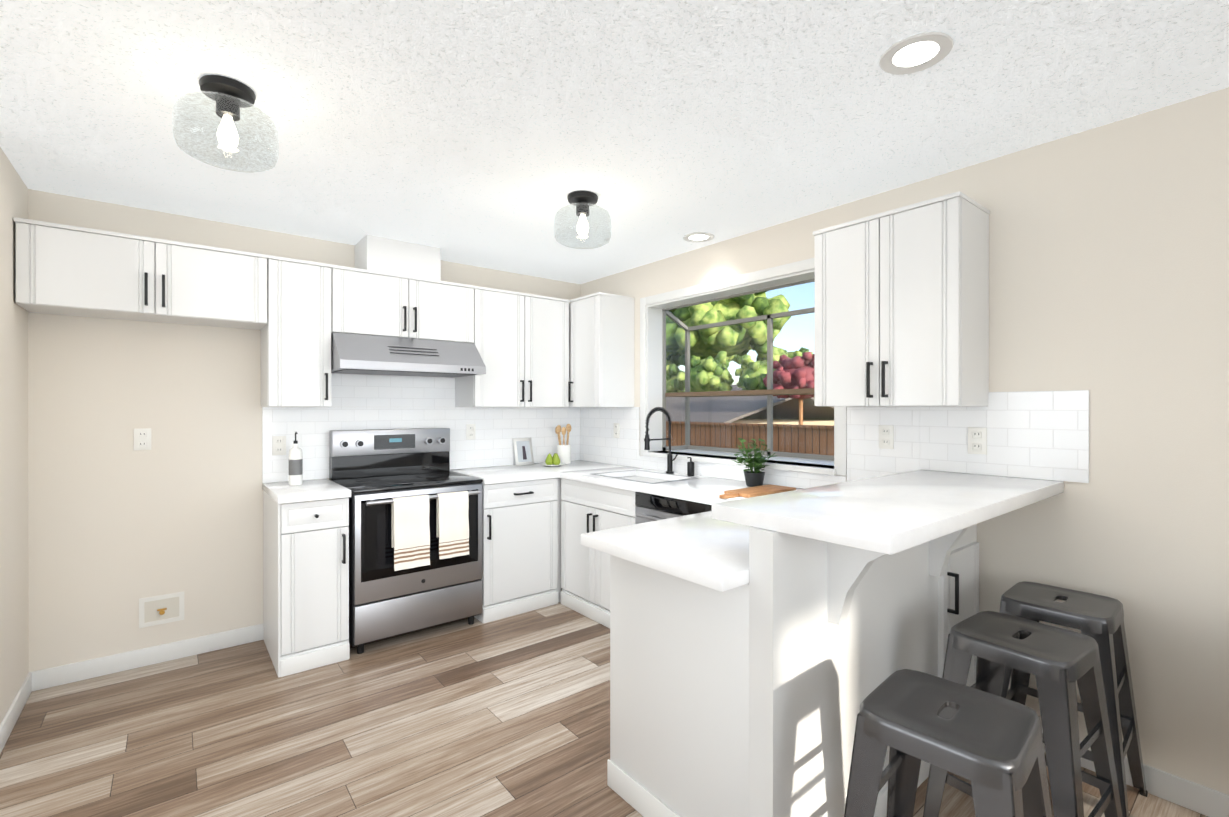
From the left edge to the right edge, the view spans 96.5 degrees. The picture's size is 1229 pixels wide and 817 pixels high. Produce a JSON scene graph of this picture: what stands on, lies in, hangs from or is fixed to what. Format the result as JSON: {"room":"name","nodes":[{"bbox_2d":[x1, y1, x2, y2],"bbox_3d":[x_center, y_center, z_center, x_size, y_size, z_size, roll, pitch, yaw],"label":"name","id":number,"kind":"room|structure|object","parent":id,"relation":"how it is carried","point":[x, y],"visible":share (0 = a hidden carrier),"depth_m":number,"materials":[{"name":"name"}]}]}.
{"room":"kitchen","nodes":[
{"label":"kitchen","id":0,"kind":"room"},
{"bbox_2d":[0,147,28,723],"bbox_3d":[-3.852,0.156,1.361,3.200,2.440,0.760,0,0,-39],"label":"wall","id":1,"kind":"structure","parent":0,"point":[14,606],"depth_m":2.40,"materials":[{"name":"beige paint"}]},
{"bbox_2d":[0,671,35,753],"bbox_3d":[-2.598,1.327,2.365,0.012,0.095,0.690,0,0,-39],"label":"baseboard","id":2,"kind":"structure","parent":1,"relation":"attached to","point":[12,715],"depth_m":2.40,"materials":[{"name":"white paint"}]},
{"bbox_2d":[28,189,579,671],"bbox_3d":[-1.615,0.154,3.745,3.574,2.440,0.150,0,0,-39],"label":"wall","id":3,"kind":"structure","parent":0,"point":[118,527],"depth_m":2.93,"materials":[{"name":"beige paint"}]},
{"bbox_2d":[134,428,150,449],"bbox_3d":[-2.513,0.164,2.920,0.072,0.115,0.008,0,0,-39],"label":"outlet","id":4,"kind":"object","parent":3,"relation":"attached to","point":[142,439],"visible":1,"depth_m":2.92,"materials":[{"name":"white plastic"}]},
{"bbox_2d":[13,217,272,329],"bbox_3d":[-2.366,-0.652,2.829,0.944,0.373,0.330,0,0,-39],"label":"upper cabinet","id":5,"kind":"object","parent":3,"relation":"attached to","point":[61,269],"depth_m":2.67,"materials":[{"name":"white paint"}]},
{"bbox_2d":[36,624,263,690],"bbox_3d":[-2.463,1.327,2.957,0.965,0.095,0.015,0,0,-39],"label":"baseboard","id":6,"kind":"structure","parent":3,"relation":"attached to","point":[92,668],"depth_m":2.92,"materials":[{"name":"white paint"}]},
{"bbox_2d":[139,592,183,627],"bbox_3d":[-2.441,1.089,2.959,0.190,0.155,0.040,0,0,-39],"label":"outlet box","id":7,"kind":"object","parent":3,"relation":"attached to","point":[160,609],"visible":1,"depth_m":2.97,"materials":[{"name":"white plastic"}]},
{"bbox_2d":[261,256,336,410],"bbox_3d":[-1.874,-0.425,3.225,0.316,0.828,0.330,0,0,-39],"label":"upper cabinet","id":8,"kind":"object","parent":3,"relation":"attached to","point":[296,375],"depth_m":3.11,"materials":[{"name":"white paint"}]},
{"bbox_2d":[355,234,440,278],"bbox_3d":[-1.425,-0.952,3.608,0.460,0.225,0.295,0,0,-39],"label":"cover","id":9,"kind":"object","parent":3,"relation":"attached to","point":[388,254],"depth_m":3.48,"materials":[{"name":"white paint"}]},
{"bbox_2d":[337,263,476,342],"bbox_3d":[-1.406,-0.644,3.602,0.882,0.391,0.330,0,0,-39],"label":"upper cabinet","id":10,"kind":"object","parent":3,"relation":"attached to","point":[373,301],"depth_m":3.45,"materials":[{"name":"white paint"}]},
{"bbox_2d":[331,332,485,377],"bbox_3d":[-1.345,-0.333,3.526,0.878,0.222,0.505,0,0,-39],"label":"range hood","id":11,"kind":"object","parent":10,"relation":"attached to","point":[367,354],"visible":0.94,"depth_m":3.35,"materials":[{"name":"silver metal"}]},
{"bbox_2d":[453,286,528,410],"bbox_3d":[-0.908,-0.426,4.002,0.391,0.828,0.330,0,0,-39],"label":"upper cabinet","id":12,"kind":"object","parent":3,"relation":"attached to","point":[502,344],"depth_m":3.89,"materials":[{"name":"white paint"}]},
{"bbox_2d":[529,294,568,406],"bbox_3d":[-0.604,-0.426,4.247,0.390,0.828,0.330,0,0,-39],"label":"upper cabinet","id":13,"kind":"object","parent":3,"relation":"attached to","point":[548,316],"depth_m":4.12,"materials":[{"name":"white paint"}]},
{"bbox_2d":[0,588,1207,816],"bbox_3d":[-0.508,1.427,-0.183,6.774,0.100,7.660,0,0,-39],"label":"floor","id":14,"kind":"structure","parent":0,"point":[496,718],"depth_m":2.30,"materials":[{"name":"brown wood"}]},
{"bbox_2d":[262,487,349,677],"bbox_3d":[-1.771,0.930,3.134,0.335,0.888,0.604,0,0,-39],"label":"base cabinet","id":15,"kind":"object","parent":14,"relation":"on","point":[306,545],"depth_m":2.91,"materials":[{"name":"white paint"}]},
{"bbox_2d":[262,479,350,502],"bbox_3d":[-1.764,0.464,3.125,0.345,0.040,0.625,0,0,-39],"label":"countertop","id":16,"kind":"structure","parent":15,"relation":"on","point":[311,490],"depth_m":2.97,"materials":[{"name":"white stone"}]},
{"bbox_2d":[289,432,302,485],"bbox_3d":[-1.846,0.288,3.175,0.071,0.310,0.078,0,0,-39],"label":"bottle","id":17,"kind":"object","parent":16,"relation":"on","point":[295,466],"visible":1,"depth_m":3.15,"materials":[{"name":"white ceramic"}]},
{"bbox_2d":[329,428,482,653],"bbox_3d":[-1.292,0.756,3.441,0.764,1.235,0.707,0,0,-39],"label":"range","id":18,"kind":"object","parent":14,"relation":"on","point":[415,533],"visible":0.98,"depth_m":3.26,"materials":[{"name":"grey metal"}]},
{"bbox_2d":[474,479,560,622],"bbox_3d":[-0.790,0.929,3.923,0.602,0.888,0.604,0,0,-39],"label":"base cabinet","id":19,"kind":"object","parent":14,"relation":"on","point":[521,522],"depth_m":3.67,"materials":[{"name":"white paint"}]},
{"bbox_2d":[450,459,620,486],"bbox_3d":[-0.558,0.463,4.095,1.184,0.040,0.625,0,0,-39],"label":"countertop","id":20,"kind":"structure","parent":19,"relation":"on","point":[511,473],"depth_m":3.92,"materials":[{"name":"white stone"}]},
{"bbox_2d":[513,438,533,465],"bbox_3d":[-0.716,0.337,4.315,0.160,0.210,0.062,0,0,-39],"label":"framed picture","id":21,"kind":"object","parent":20,"relation":"on","point":[523,452],"visible":1,"depth_m":4.31,"materials":[{"name":"white wood"}]},
{"bbox_2d":[540,453,565,466],"bbox_3d":[-0.476,0.390,4.232,0.196,0.105,0.196,0,0,-39],"label":"plate","id":22,"kind":"object","parent":20,"relation":"on","point":[551,461],"visible":1,"depth_m":4.19,"materials":[{"name":"white ceramic"}]},
{"bbox_2d":[555,424,570,463],"bbox_3d":[-0.407,0.283,4.418,0.164,0.319,0.118,0,0,-39],"label":"utensil crock","id":23,"kind":"object","parent":20,"relation":"on","point":[564,452],"visible":0.94,"depth_m":4.37,"materials":[{"name":"white ceramic"}]},
{"bbox_2d":[561,475,664,623],"bbox_3d":[0.105,0.930,3.734,0.604,0.888,0.801,0,0,-39],"label":"base cabinet","id":24,"kind":"object","parent":14,"relation":"on","point":[584,506],"depth_m":3.64,"materials":[{"name":"white paint"}]},
{"bbox_2d":[557,467,780,506],"bbox_3d":[0.367,0.506,3.391,0.625,0.125,1.632,0,0,-39],"label":"countertop","id":25,"kind":"structure","parent":24,"relation":"on","point":[677,485],"depth_m":3.32,"materials":[{"name":"white stone"}]},
{"bbox_2d":[644,407,677,473],"bbox_3d":[0.316,0.216,3.668,0.258,0.454,0.107,0,0,-39],"label":"faucet","id":26,"kind":"object","parent":25,"relation":"on","point":[647,440],"visible":1,"depth_m":3.71,"materials":[{"name":"black metal"}]},
{"bbox_2d":[687,457,693,475],"bbox_3d":[0.500,0.381,3.605,0.054,0.124,0.047,0,0,-39],"label":"soap dispenser","id":27,"kind":"object","parent":25,"relation":"on","point":[690,468],"visible":1,"depth_m":3.59,"materials":[{"name":"black plastic"}]},
{"bbox_2d":[733,438,783,486],"bbox_3d":[0.785,0.305,3.114,0.279,0.277,0.265,0,0,-39],"label":"potted plant","id":28,"kind":"object","parent":25,"relation":"on","point":[755,477],"visible":0.98,"depth_m":3.10,"materials":[{"name":"green plant"}]},
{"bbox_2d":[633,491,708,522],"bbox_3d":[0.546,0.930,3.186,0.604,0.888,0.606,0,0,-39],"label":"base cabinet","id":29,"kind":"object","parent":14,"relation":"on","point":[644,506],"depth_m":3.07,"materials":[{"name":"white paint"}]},
{"bbox_2d":[635,492,711,523],"bbox_3d":[0.524,0.932,3.167,0.646,0.885,0.604,0,0,-39],"label":"dishwasher","id":30,"kind":"object","parent":29,"relation":"in","point":[649,506],"depth_m":3.04,"materials":[{"name":"grey metal"}]},
{"bbox_2d":[601,547,900,816],"bbox_3d":[0.523,0.931,2.035,0.902,0.888,0.620,0,0,-39],"label":"base cabinet","id":31,"kind":"object","parent":14,"relation":"on","point":[763,647],"depth_m":1.64,"materials":[{"name":"white paint"}]},
{"bbox_2d":[581,511,844,594],"bbox_3d":[0.703,0.465,2.199,1.597,0.040,0.646,0,0,-39],"label":"countertop","id":32,"kind":"structure","parent":31,"relation":"on","point":[701,551],"depth_m":1.68,"materials":[{"name":"white stone"}]},
{"bbox_2d":[709,467,1064,558],"bbox_3d":[1.027,0.308,1.899,1.467,0.045,0.530,0,0,-39],"label":"countertop","id":33,"kind":"structure","parent":31,"relation":"on","point":[899,512],"depth_m":1.61,"materials":[{"name":"white stone"}]},
{"bbox_2d":[706,484,795,500],"bbox_3d":[0.732,0.431,2.823,0.545,0.024,0.250,0,0,-39],"label":"cutting board","id":34,"kind":"object","parent":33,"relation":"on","point":[743,493],"visible":0.81,"depth_m":2.77,"materials":[{"name":"brown wood"}]},
{"bbox_2d":[901,531,960,677],"bbox_3d":[1.019,0.931,2.610,0.590,0.888,0.878,0,0,-39],"label":"base cabinet","id":35,"kind":"object","parent":14,"relation":"on","point":[931,573],"depth_m":2.06,"materials":[{"name":"white paint"}]},
{"bbox_2d":[844,669,1052,816],"bbox_3d":[0.759,1.029,1.247,0.416,0.694,0.416,0,0,-44],"label":"stool","id":36,"kind":"object","parent":14,"relation":"on","point":[990,746],"visible":1,"depth_m":1.21,"materials":[{"name":"grey metal"}]},
{"bbox_2d":[923,611,1122,816],"bbox_3d":[1.234,1.029,1.661,0.416,0.694,0.416,0,0,-36],"label":"stool","id":37,"kind":"object","parent":14,"relation":"on","point":[1058,662],"visible":0.88,"depth_m":1.60,"materials":[{"name":"grey metal"}]},
{"bbox_2d":[999,581,1147,816],"bbox_3d":[1.605,1.028,1.973,0.416,0.694,0.416,0,0,-41],"label":"stool","id":38,"kind":"object","parent":14,"relation":"on","point":[1099,619],"visible":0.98,"depth_m":1.92,"materials":[{"name":"grey metal"}]},
{"bbox_2d":[0,0,1228,283],"bbox_3d":[-0.508,-1.113,-0.185,6.774,0.100,7.660,0,0,-39],"label":"ceiling","id":39,"kind":"structure","parent":0,"point":[490,134],"depth_m":1.91,"materials":[{"name":"white paint"}]},
{"bbox_2d":[172,75,278,172],"bbox_3d":[-1.284,-0.945,1.822,0.290,0.237,0.290,0,0,-39],"label":"ceiling light","id":40,"kind":"object","parent":39,"relation":"attached to","point":[231,97],"visible":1,"depth_m":1.80,"materials":[{"name":"black"}]},
{"bbox_2d":[554,191,611,248],"bbox_3d":[-0.159,-0.946,2.753,0.290,0.237,0.290,0,0,-39],"label":"ceiling light","id":41,"kind":"object","parent":39,"relation":"attached to","point":[582,201],"visible":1,"depth_m":2.73,"materials":[{"name":"black"}]},
{"bbox_2d":[683,232,714,242],"bbox_3d":[0.523,-1.062,3.404,0.196,0.008,0.196,0,0,-39],"label":"recessed light","id":42,"kind":"object","parent":39,"relation":"in","point":[697,237],"visible":1,"depth_m":3.40,"materials":[{"name":"white paint"}]},
{"bbox_2d":[879,31,953,74],"bbox_3d":[0.901,-1.060,1.642,0.196,0.008,0.196,0,0,-39],"label":"recessed light","id":43,"kind":"object","parent":39,"relation":"in","point":[918,52],"visible":1,"depth_m":1.64,"materials":[{"name":"white paint"}]},
{"bbox_2d":[580,87,1228,794],"bbox_3d":[2.072,0.155,1.892,0.150,2.440,7.360,0,0,-39],"label":"wall","id":44,"kind":"structure","parent":0,"point":[1110,267],"depth_m":2.01,"materials":[{"name":"beige paint"}]},
{"bbox_2d":[569,292,634,406],"bbox_3d":[-0.095,-0.426,4.200,0.330,0.828,0.373,0,0,-39],"label":"upper cabinet","id":45,"kind":"object","parent":44,"relation":"attached to","point":[601,325],"depth_m":4.07,"materials":[{"name":"white paint"}]},
{"bbox_2d":[262,373,1088,488],"bbox_3d":[-0.141,0.110,2.677,2.312,0.668,3.358,0,0,-39],"label":"backsplash","id":46,"kind":"structure","parent":44,"relation":"attached to","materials":[{"name":"tile"}]},
{"bbox_2d":[272,436,285,454],"bbox_3d":[-2.020,0.224,3.304,0.072,0.115,0.008,0,0,-39],"label":"electrical outlet","id":47,"kind":"object","parent":46,"relation":"attached to","point":[278,445],"visible":1,"depth_m":3.30,"materials":[{"name":"white plastic"}]},
{"bbox_2d":[466,424,474,439],"bbox_3d":[-1.066,0.173,4.072,0.072,0.115,0.008,0,0,-39],"label":"electrical outlet","id":48,"kind":"object","parent":46,"relation":"attached to","point":[470,431],"visible":1,"depth_m":4.07,"materials":[{"name":"white plastic"}]},
{"bbox_2d":[614,423,619,437],"bbox_3d":[0.015,0.173,4.306,0.008,0.115,0.072,0,0,-39],"label":"outlet","id":49,"kind":"object","parent":46,"relation":"attached to","point":[616,430],"visible":1,"depth_m":4.30,"materials":[{"name":"white plastic"}]},
{"bbox_2d":[879,425,893,448],"bbox_3d":[1.326,0.140,2.678,0.008,0.115,0.072,0,0,-39],"label":"outlet","id":50,"kind":"object","parent":46,"relation":"attached to","point":[886,436],"visible":1,"depth_m":2.67,"materials":[{"name":"white plastic"}]},
{"bbox_2d":[968,427,986,454],"bbox_3d":[1.570,0.140,2.374,0.008,0.115,0.072,0,0,-39],"label":"outlet","id":51,"kind":"object","parent":46,"relation":"attached to","point":[977,440],"visible":1,"depth_m":2.37,"materials":[{"name":"white plastic"}]},
{"bbox_2d":[640,258,846,475],"bbox_3d":[0.866,-0.236,3.604,0.476,1.170,1.610,0,0,-39],"label":"garden window","id":52,"kind":"structure","parent":44,"relation":"in","point":[654,311],"depth_m":3.74,"materials":[{"name":"white paint"}]},
{"bbox_2d":[813,191,992,410],"bbox_3d":[1.281,-0.429,2.490,0.330,0.838,0.625,0,0,-39],"label":"upper cabinet","id":53,"kind":"object","parent":44,"relation":"attached to","point":[902,293],"depth_m":2.32,"materials":[{"name":"white paint"}]},
{"bbox_2d":[1042,729,1228,816],"bbox_3d":[2.950,1.329,0.674,0.012,0.095,4.360,0,0,-39],"label":"baseboard","id":54,"kind":"structure","parent":44,"relation":"attached to","point":[1196,797],"depth_m":1.90,"materials":[{"name":"white paint"}]},
{"label":"outside","id":55,"kind":"structure","parent":0,"visible":0},
{"bbox_3d":[6.681,1.854,25.778,36.976,0.100,48.000,0,0,-39],"label":"ground","id":56,"kind":"structure","parent":55,"visible":0},
{"bbox_2d":[731,385,741,390],"bbox_3d":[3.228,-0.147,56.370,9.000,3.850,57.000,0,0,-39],"label":"house","id":57,"kind":"structure","parent":56,"relation":"on","point":[735,388],"depth_m":44.78,"materials":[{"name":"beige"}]},
{"bbox_2d":[666,291,814,424],"bbox_3d":[5.114,-3.419,30.287,20.256,10.439,25.214,0,0,-39],"label":"trees","id":58,"kind":"object","parent":56,"relation":"on","point":[725,336],"depth_m":28.42,"materials":[{"name":"green plant"}]},
{"bbox_2d":[666,421,833,455],"bbox_3d":[-1.163,1.053,15.616,0.140,1.520,34.000,0,0,-39],"label":"fence","id":59,"kind":"object","parent":56,"relation":"on","point":[820,432],"depth_m":10.67,"materials":[{"name":"brown wood"}]},
{"bbox_2d":[666,395,833,425],"bbox_3d":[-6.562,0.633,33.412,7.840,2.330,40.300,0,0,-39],"label":"house","id":60,"kind":"structure","parent":56,"relation":"on","point":[735,401],"depth_m":18.68,"materials":[{"name":"beige"}]}
]}

